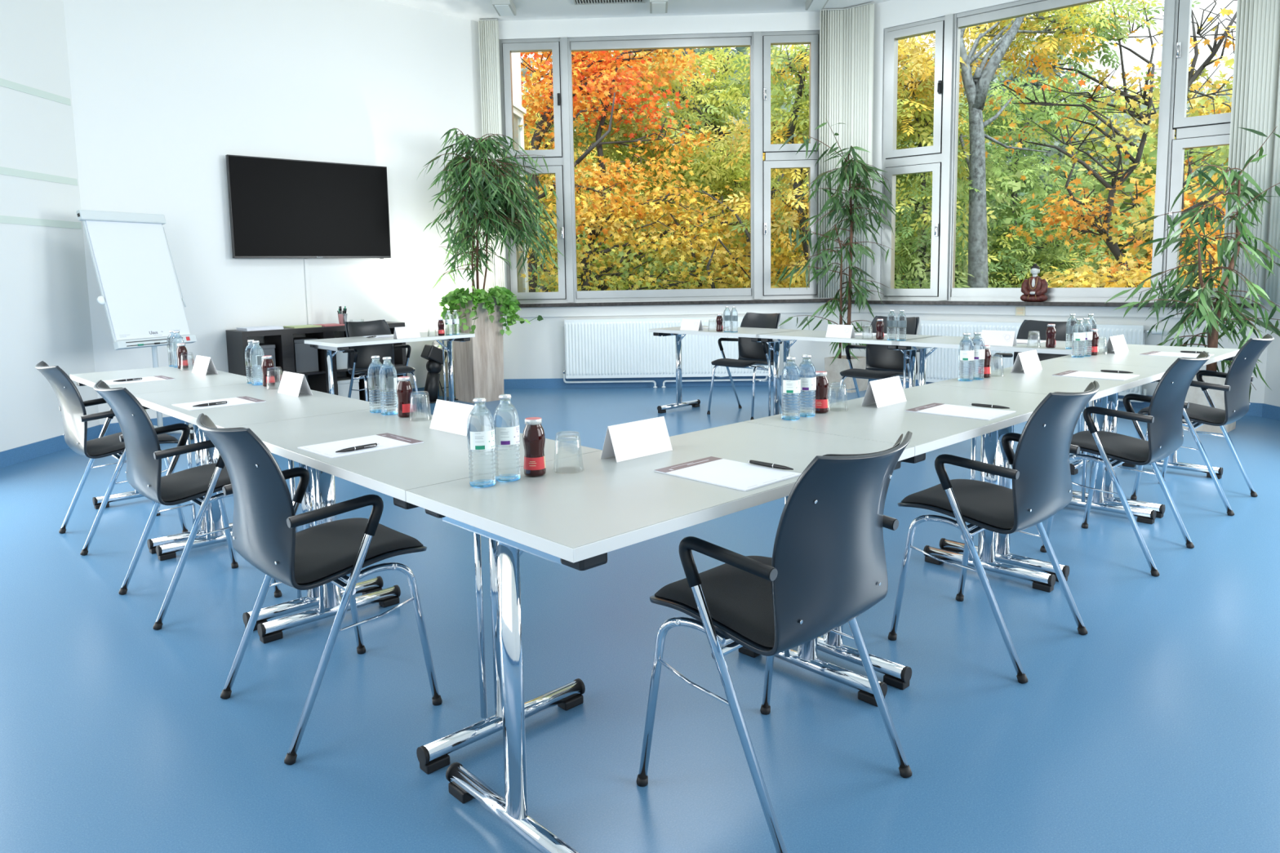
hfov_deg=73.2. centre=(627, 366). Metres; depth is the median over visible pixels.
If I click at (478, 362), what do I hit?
planter
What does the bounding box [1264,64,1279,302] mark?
vertical blind
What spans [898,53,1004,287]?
tree
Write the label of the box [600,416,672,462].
name card
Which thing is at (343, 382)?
storage box
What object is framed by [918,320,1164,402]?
radiator
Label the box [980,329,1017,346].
name card
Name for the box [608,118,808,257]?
tree
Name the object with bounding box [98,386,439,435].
baseboard
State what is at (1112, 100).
conifer tree
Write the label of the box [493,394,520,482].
water bottle
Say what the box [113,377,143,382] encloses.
ballpoint pen
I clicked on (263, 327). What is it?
paper stack
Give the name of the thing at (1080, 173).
tree
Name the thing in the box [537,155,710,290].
tree
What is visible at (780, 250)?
tree
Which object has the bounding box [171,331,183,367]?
water bottle
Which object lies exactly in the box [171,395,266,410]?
notepad
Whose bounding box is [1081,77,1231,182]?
tree
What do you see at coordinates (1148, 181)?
tree
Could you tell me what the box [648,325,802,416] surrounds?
folding table
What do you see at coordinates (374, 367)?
water bottle
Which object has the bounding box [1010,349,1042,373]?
name card
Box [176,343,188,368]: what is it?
juice bottle
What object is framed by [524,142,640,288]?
tree
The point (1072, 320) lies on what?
water bottle
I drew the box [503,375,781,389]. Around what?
baseboard
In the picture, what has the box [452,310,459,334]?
water bottle
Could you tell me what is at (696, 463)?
print
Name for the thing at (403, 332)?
name card
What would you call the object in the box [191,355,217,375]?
name card
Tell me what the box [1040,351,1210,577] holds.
armchair
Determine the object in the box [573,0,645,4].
ceiling vent
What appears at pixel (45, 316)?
wall
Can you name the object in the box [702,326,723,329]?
notepad
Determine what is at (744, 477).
notepad
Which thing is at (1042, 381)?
folding table
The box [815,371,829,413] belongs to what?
juice bottle
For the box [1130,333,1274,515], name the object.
armchair
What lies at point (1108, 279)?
shrub
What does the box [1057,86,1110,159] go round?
conifer tree
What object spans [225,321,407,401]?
sideboard
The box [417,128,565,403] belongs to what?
potted plant
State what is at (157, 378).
notepad
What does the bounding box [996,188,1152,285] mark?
tree
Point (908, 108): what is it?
tree
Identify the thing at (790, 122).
tree
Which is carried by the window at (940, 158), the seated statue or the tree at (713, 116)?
the seated statue
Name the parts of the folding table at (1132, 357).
leg, leg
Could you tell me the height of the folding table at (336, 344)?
0.730 m
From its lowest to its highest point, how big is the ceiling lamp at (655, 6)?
0.080 m
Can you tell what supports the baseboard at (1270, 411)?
attached to the wall at (1272, 397)
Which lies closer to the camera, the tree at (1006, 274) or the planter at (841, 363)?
the planter at (841, 363)
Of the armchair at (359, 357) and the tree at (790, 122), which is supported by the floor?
the armchair at (359, 357)
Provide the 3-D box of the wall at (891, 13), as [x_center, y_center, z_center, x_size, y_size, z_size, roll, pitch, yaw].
[3.668,-1.614,7.807,3.790,3.800,0.240,4,8,41]
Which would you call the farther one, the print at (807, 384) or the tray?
the tray
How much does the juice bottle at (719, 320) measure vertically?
0.138 m
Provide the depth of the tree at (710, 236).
15.76 m
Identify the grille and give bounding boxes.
[564,316,723,319]
[922,320,1143,325]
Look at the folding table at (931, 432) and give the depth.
2.81 m
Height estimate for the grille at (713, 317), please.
0.006 m
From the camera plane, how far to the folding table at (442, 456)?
2.37 m
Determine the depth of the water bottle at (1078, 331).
4.48 m
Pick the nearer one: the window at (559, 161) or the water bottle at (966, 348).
the water bottle at (966, 348)
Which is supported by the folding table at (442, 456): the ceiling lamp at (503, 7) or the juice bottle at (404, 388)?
the juice bottle at (404, 388)
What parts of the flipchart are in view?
hanging rod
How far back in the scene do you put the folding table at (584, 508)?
1.85 m
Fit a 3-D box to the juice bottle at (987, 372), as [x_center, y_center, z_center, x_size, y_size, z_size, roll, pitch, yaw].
[1.555,-0.025,3.754,0.054,0.138,0.054,3,8,34]
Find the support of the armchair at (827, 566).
on the floor
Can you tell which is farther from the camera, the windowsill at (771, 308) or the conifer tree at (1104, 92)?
the conifer tree at (1104, 92)
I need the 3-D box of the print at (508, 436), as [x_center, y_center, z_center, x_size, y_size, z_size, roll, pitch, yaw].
[-0.273,0.161,2.010,0.048,0.037,0.011,-5,7,-32]
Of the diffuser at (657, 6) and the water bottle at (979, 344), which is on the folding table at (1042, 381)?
the water bottle at (979, 344)
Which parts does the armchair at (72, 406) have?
leg, armrest, armrest, rod, leg, rod, leg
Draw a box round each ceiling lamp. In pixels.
[492,0,516,16]
[649,0,667,13]
[805,0,828,10]
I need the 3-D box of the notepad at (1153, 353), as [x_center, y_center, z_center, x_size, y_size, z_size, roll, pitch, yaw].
[2.888,-0.066,4.533,0.210,0.004,0.284,-7,8,-42]
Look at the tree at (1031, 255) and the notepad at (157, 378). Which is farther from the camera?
the tree at (1031, 255)
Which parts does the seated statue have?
robe trim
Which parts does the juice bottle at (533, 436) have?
lid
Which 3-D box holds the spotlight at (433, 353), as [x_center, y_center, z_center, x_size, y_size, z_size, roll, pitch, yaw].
[-1.738,0.033,8.477,0.646,0.586,0.369,-3,7,-18]
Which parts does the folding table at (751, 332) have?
leg, leg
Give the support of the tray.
on the flipchart
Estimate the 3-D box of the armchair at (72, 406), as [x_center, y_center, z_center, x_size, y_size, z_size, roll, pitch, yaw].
[-2.471,0.389,4.109,0.528,0.856,0.502,-7,9,-43]
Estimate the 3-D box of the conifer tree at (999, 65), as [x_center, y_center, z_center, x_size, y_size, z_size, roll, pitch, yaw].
[13.629,-6.767,34.885,5.410,12.204,6.429,-7,9,-43]
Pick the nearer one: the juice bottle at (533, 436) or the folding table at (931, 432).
the juice bottle at (533, 436)
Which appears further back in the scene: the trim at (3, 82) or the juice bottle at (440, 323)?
the juice bottle at (440, 323)
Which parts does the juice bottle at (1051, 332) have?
lid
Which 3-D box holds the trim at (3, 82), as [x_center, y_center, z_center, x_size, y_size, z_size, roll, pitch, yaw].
[-4.205,-1.907,5.736,0.004,0.050,1.451,-1,6,2]
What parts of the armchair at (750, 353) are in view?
leg, armrest, leg, leg, armrest, leg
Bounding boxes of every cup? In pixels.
[337,306,346,324]
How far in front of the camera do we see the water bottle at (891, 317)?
5.77 m
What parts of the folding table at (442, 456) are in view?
leg, leg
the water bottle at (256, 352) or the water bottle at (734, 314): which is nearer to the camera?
the water bottle at (256, 352)
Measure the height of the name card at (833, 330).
0.090 m
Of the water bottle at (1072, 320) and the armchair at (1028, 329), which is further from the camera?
the armchair at (1028, 329)
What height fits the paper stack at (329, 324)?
0.010 m
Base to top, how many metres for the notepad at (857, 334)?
0.004 m
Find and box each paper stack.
[235,325,284,331]
[283,324,321,328]
[314,323,344,326]
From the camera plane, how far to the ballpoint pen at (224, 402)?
3.31 m
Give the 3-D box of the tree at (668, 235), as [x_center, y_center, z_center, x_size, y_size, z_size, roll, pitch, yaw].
[0.849,0.185,18.420,4.610,6.604,4.483,-7,9,-43]
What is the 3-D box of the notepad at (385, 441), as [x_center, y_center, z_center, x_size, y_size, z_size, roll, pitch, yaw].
[-0.771,0.225,2.489,0.284,0.004,0.210,-7,9,-44]
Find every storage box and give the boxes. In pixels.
[258,342,276,375]
[293,337,319,373]
[335,351,347,369]
[337,376,359,399]
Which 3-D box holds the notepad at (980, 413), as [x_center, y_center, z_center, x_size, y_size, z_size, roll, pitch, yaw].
[1.111,0.147,2.882,0.210,0.004,0.284,-7,9,-44]
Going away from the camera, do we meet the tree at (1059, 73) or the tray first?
the tray
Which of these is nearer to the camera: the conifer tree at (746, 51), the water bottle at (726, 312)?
the water bottle at (726, 312)
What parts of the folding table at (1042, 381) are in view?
leg, leg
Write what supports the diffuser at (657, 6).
attached to the ceiling lamp at (655, 6)
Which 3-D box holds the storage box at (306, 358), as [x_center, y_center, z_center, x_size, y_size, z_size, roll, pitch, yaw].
[-2.893,-0.108,7.587,0.208,0.290,0.308,-7,9,-43]
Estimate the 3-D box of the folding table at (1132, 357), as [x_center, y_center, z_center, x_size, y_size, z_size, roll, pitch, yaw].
[2.770,0.295,4.626,1.198,0.730,0.598,-7,9,-43]
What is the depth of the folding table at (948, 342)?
5.44 m
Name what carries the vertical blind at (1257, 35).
attached to the window at (940, 158)
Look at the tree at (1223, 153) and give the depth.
15.60 m
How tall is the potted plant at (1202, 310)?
2.158 m
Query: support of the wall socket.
attached to the wall at (891, 13)
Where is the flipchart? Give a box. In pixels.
[75,209,196,439]
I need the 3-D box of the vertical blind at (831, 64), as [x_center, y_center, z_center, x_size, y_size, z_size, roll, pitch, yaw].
[2.071,-2.146,8.758,0.264,2.870,0.070,-1,6,2]
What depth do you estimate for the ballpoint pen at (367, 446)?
2.40 m
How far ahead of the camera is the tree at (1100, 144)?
20.91 m
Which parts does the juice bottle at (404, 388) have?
lid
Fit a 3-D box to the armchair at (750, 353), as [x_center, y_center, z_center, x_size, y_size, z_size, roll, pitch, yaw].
[1.014,-0.023,7.292,0.528,0.856,0.502,-7,9,-43]
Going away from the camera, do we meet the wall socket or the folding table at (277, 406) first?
the folding table at (277, 406)
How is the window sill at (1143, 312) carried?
attached to the wall at (891, 13)
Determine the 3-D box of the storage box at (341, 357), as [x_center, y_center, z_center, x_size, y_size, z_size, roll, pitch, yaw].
[-2.623,-0.114,7.827,0.208,0.240,0.308,-7,9,-43]
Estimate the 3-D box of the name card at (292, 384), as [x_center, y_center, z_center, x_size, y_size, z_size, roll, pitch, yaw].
[-1.405,0.069,3.624,0.063,0.090,0.205,-7,9,-44]
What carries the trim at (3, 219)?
attached to the wall at (45, 316)
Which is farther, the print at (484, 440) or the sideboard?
the sideboard
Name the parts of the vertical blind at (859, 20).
head rail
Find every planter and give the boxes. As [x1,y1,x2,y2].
[451,297,503,403]
[824,355,868,392]
[1182,371,1235,433]
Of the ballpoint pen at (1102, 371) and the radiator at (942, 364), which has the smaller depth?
the ballpoint pen at (1102, 371)
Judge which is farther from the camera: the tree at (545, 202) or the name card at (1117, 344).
the tree at (545, 202)
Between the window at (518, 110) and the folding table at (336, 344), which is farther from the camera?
the window at (518, 110)
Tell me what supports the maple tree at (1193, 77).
on the ground
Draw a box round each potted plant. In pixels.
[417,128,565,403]
[774,119,898,392]
[1104,126,1279,433]
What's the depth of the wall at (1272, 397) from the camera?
6.63 m
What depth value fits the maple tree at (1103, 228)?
11.04 m
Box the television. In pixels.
[225,154,391,258]
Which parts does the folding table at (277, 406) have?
leg, leg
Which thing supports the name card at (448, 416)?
on the folding table at (442, 456)
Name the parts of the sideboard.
panel, panel, panel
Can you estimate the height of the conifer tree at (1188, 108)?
9.862 m
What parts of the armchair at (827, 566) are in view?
leg, rod, armrest, leg, leg, rod, leg, armrest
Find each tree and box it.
[518,47,740,292]
[518,92,808,292]
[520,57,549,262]
[521,49,689,124]
[521,88,631,292]
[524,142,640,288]
[529,44,808,272]
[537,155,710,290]
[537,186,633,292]
[553,226,744,290]
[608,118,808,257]
[616,226,799,289]
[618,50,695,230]
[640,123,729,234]
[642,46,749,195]
[694,44,918,288]
[697,182,911,288]
[724,44,795,136]
[724,82,808,232]
[748,45,808,102]
[800,32,1026,288]
[894,165,1055,285]
[897,0,1200,288]
[897,54,1160,288]
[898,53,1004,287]
[900,130,1035,279]
[911,213,1054,287]
[958,0,1227,284]
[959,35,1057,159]
[960,40,1010,105]
[962,151,1128,234]
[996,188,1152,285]
[998,46,1097,186]
[1035,87,1191,184]
[1035,162,1185,229]
[1049,134,1229,252]
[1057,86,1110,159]
[1060,173,1226,288]
[1074,88,1131,159]
[1078,0,1237,288]
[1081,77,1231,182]
[1149,87,1223,166]
[1187,84,1230,111]
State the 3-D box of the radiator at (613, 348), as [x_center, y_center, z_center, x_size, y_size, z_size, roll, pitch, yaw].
[0.442,-0.150,9.060,2.272,0.734,0.124,-1,6,2]
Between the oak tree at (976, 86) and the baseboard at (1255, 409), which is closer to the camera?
the baseboard at (1255, 409)
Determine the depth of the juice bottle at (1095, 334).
4.57 m
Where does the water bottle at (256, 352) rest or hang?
on the folding table at (277, 406)
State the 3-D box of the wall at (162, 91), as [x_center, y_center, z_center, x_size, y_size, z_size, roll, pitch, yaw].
[-2.917,-1.501,7.876,3.860,3.800,0.240,-7,9,-43]
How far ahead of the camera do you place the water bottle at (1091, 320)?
4.90 m
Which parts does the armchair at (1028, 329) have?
armrest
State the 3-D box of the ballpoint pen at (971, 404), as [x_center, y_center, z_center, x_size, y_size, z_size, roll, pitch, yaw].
[1.231,0.133,2.930,0.014,0.011,0.136,-7,9,-44]
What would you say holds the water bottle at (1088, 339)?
on the folding table at (1132, 357)
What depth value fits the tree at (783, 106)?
19.01 m
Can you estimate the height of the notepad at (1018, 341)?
0.004 m
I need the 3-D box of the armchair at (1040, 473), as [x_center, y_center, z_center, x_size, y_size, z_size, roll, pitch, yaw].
[1.194,0.469,2.770,0.502,0.856,0.528,-7,9,-43]
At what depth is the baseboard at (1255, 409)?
7.25 m
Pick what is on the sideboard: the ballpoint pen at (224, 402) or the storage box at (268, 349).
the storage box at (268, 349)
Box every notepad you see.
[102,375,175,385]
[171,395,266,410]
[297,432,423,458]
[363,334,393,337]
[653,456,801,491]
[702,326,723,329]
[854,333,886,336]
[905,403,1015,420]
[1016,339,1045,344]
[1052,370,1139,380]
[1139,351,1213,357]
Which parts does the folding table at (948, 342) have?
leg, leg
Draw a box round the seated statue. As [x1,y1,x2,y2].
[1020,263,1048,302]
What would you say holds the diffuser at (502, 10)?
attached to the ceiling lamp at (503, 7)
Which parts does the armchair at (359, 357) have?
armrest, leg, leg, armrest, leg, leg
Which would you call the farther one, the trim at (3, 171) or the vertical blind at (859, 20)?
the vertical blind at (859, 20)
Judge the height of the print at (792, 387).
0.037 m
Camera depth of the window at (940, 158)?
8.02 m
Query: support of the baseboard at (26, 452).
attached to the wall at (45, 316)
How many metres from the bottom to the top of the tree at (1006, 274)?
7.271 m
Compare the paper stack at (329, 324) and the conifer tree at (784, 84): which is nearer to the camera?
the paper stack at (329, 324)
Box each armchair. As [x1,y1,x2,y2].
[35,360,188,555]
[93,379,282,630]
[195,413,442,764]
[342,319,421,412]
[635,431,912,852]
[706,312,782,420]
[837,315,919,402]
[888,380,1099,684]
[992,320,1083,453]
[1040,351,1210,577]
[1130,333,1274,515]
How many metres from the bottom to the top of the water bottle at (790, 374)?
0.203 m
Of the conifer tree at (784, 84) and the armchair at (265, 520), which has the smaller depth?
the armchair at (265, 520)
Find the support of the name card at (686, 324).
on the folding table at (751, 332)
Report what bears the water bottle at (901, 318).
on the folding table at (948, 342)
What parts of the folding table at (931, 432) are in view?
leg, leg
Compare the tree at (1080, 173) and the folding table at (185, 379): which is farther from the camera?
the tree at (1080, 173)
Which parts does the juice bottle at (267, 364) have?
lid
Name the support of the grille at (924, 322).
attached to the radiator at (942, 364)
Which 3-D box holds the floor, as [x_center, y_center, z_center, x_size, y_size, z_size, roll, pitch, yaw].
[0.658,0.803,4.621,9.930,0.200,10.326,-7,9,-43]
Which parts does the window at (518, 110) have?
pane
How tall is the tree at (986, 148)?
9.203 m
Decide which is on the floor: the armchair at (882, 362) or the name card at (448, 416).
the armchair at (882, 362)
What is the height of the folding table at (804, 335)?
0.730 m
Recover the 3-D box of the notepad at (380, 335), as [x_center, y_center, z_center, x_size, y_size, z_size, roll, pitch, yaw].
[-2.008,-0.251,7.044,0.210,0.004,0.284,-7,9,-43]
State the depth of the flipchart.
6.35 m
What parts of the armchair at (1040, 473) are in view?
leg, rod, leg, armrest, leg, rod, armrest, leg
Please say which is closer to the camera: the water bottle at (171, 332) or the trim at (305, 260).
the water bottle at (171, 332)
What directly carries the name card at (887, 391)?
on the folding table at (931, 432)
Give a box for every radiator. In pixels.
[562,316,779,387]
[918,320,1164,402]
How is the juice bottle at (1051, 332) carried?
on the folding table at (948, 342)
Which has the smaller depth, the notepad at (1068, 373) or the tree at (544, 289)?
the notepad at (1068, 373)
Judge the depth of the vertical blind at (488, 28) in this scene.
8.80 m
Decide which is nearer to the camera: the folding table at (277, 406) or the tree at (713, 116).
the folding table at (277, 406)
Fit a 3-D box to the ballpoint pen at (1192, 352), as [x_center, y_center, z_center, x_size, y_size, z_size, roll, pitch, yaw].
[3.005,-0.079,4.571,0.014,0.011,0.136,-7,9,-44]
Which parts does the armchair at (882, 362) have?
leg, leg, armrest, leg, armrest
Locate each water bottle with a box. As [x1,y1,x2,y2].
[166,330,174,366]
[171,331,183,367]
[244,339,253,383]
[249,340,264,385]
[367,355,382,413]
[378,356,397,415]
[444,310,453,335]
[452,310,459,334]
[466,397,495,488]
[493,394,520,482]
[723,306,730,332]
[729,306,737,332]
[781,356,800,420]
[798,354,816,417]
[886,310,896,340]
[896,310,906,340]
[958,333,973,381]
[972,332,985,379]
[1065,313,1076,349]
[1071,318,1085,357]
[1082,317,1092,356]
[1087,313,1096,328]
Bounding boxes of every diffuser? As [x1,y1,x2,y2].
[494,4,514,16]
[652,1,666,13]
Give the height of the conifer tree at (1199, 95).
9.853 m
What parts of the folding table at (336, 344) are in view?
leg, leg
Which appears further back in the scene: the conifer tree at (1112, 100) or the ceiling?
the conifer tree at (1112, 100)
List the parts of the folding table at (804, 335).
leg, leg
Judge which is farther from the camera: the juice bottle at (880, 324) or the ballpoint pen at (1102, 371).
the juice bottle at (880, 324)
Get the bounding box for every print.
[475,431,493,449]
[500,427,519,444]
[669,459,709,470]
[786,381,799,393]
[802,379,815,390]
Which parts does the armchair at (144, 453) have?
leg, armrest, rod, leg, armrest, rod, leg, leg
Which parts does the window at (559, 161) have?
sash, sash, handle, handle, pane frame, sill, handle, handle, sash, sash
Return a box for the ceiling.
[381,0,889,21]
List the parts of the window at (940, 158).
sash, sash, handle, handle, sill, pane frame, handle, handle, sash, sash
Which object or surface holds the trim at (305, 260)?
attached to the wall at (162, 91)
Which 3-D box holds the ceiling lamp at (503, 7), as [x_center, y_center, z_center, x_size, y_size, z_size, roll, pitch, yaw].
[-1.179,-3.439,8.209,0.170,0.080,0.370,-1,6,2]
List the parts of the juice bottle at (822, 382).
lid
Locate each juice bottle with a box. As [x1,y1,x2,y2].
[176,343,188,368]
[261,355,275,386]
[396,376,413,417]
[437,318,444,335]
[522,417,546,476]
[715,314,723,331]
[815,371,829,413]
[875,319,884,339]
[983,345,991,377]
[1045,324,1056,347]
[1091,328,1098,355]
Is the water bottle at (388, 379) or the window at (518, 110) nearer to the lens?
the water bottle at (388, 379)
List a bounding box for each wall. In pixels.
[0,0,99,452]
[62,0,488,424]
[478,11,843,378]
[511,52,521,106]
[842,0,1279,403]
[1263,302,1279,406]
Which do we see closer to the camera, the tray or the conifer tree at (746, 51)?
the tray
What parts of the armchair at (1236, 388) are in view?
leg, leg, rod, rod, leg, armrest, armrest, leg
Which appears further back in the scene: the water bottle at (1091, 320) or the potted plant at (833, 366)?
the potted plant at (833, 366)
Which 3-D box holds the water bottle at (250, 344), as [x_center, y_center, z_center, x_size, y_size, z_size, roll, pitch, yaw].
[-1.759,-0.026,4.032,0.062,0.203,0.062,-7,8,-42]
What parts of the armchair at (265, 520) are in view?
leg, armrest, rod, leg, armrest, leg, rod, leg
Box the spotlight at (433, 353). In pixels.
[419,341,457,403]
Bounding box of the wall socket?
[1015,306,1025,315]
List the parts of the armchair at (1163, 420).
leg, leg, rod, armrest, leg, rod, armrest, leg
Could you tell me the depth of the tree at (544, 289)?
18.53 m
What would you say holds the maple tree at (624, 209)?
on the ground
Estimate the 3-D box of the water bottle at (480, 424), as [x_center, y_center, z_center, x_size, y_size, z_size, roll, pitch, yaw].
[-0.338,0.172,1.982,0.062,0.203,0.062,-5,7,-30]
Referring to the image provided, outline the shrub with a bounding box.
[1037,251,1219,288]
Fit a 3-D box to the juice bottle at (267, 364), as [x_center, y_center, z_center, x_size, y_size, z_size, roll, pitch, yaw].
[-1.630,0.018,3.899,0.054,0.138,0.054,-1,6,-2]
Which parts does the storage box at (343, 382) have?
lid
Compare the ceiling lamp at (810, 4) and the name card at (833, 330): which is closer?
the name card at (833, 330)
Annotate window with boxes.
[498,30,839,307]
[512,100,528,292]
[842,0,1260,308]
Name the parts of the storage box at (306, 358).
lid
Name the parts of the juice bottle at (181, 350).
lid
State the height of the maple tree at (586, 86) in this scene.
10.451 m
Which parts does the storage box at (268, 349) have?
lid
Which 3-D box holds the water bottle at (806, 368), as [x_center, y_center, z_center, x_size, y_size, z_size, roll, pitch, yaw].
[0.590,0.060,2.846,0.062,0.203,0.062,-2,6,-8]
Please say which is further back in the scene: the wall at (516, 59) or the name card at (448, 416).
the wall at (516, 59)
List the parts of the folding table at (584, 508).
leg, leg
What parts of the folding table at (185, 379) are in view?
leg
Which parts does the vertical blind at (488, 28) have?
head rail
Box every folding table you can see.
[70,364,247,554]
[133,382,383,631]
[225,408,601,774]
[304,331,475,402]
[405,422,914,852]
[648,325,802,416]
[743,383,1055,689]
[755,329,942,388]
[891,335,1106,475]
[928,360,1168,582]
[1045,344,1239,518]
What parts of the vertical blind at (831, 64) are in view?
head rail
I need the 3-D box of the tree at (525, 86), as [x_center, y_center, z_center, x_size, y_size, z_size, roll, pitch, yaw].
[-0.666,-2.245,20.706,5.366,11.136,4.492,-7,9,-43]
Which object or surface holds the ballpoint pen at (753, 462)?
on the folding table at (584, 508)
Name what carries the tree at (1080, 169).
on the ground
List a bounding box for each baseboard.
[0,424,101,468]
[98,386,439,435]
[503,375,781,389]
[867,378,1262,417]
[1262,403,1279,421]
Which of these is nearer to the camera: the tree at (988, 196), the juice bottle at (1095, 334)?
the juice bottle at (1095, 334)
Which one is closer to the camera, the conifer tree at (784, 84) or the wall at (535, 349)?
the wall at (535, 349)
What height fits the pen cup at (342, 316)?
0.170 m
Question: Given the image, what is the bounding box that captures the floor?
[0,385,1279,852]
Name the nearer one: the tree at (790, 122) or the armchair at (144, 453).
the armchair at (144, 453)
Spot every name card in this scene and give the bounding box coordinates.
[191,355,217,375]
[277,371,312,396]
[393,325,420,338]
[429,399,474,435]
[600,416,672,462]
[680,319,703,330]
[825,324,855,337]
[861,375,906,408]
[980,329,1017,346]
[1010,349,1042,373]
[1102,334,1128,353]
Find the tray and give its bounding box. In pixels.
[113,334,196,350]
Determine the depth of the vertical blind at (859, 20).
8.57 m
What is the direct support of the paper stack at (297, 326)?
on the sideboard
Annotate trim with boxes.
[0,78,71,105]
[0,166,77,185]
[0,215,81,228]
[303,258,311,324]
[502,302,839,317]
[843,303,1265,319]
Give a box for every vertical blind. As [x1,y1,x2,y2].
[478,18,506,290]
[818,8,844,297]
[839,1,875,299]
[1222,0,1279,303]
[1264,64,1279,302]
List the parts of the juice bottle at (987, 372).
lid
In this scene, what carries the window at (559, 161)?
in the wall at (535, 349)
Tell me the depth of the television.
7.67 m
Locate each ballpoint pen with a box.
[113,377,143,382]
[192,400,228,406]
[335,443,378,452]
[747,459,793,470]
[969,403,1009,408]
[1099,369,1133,373]
[1178,351,1208,353]

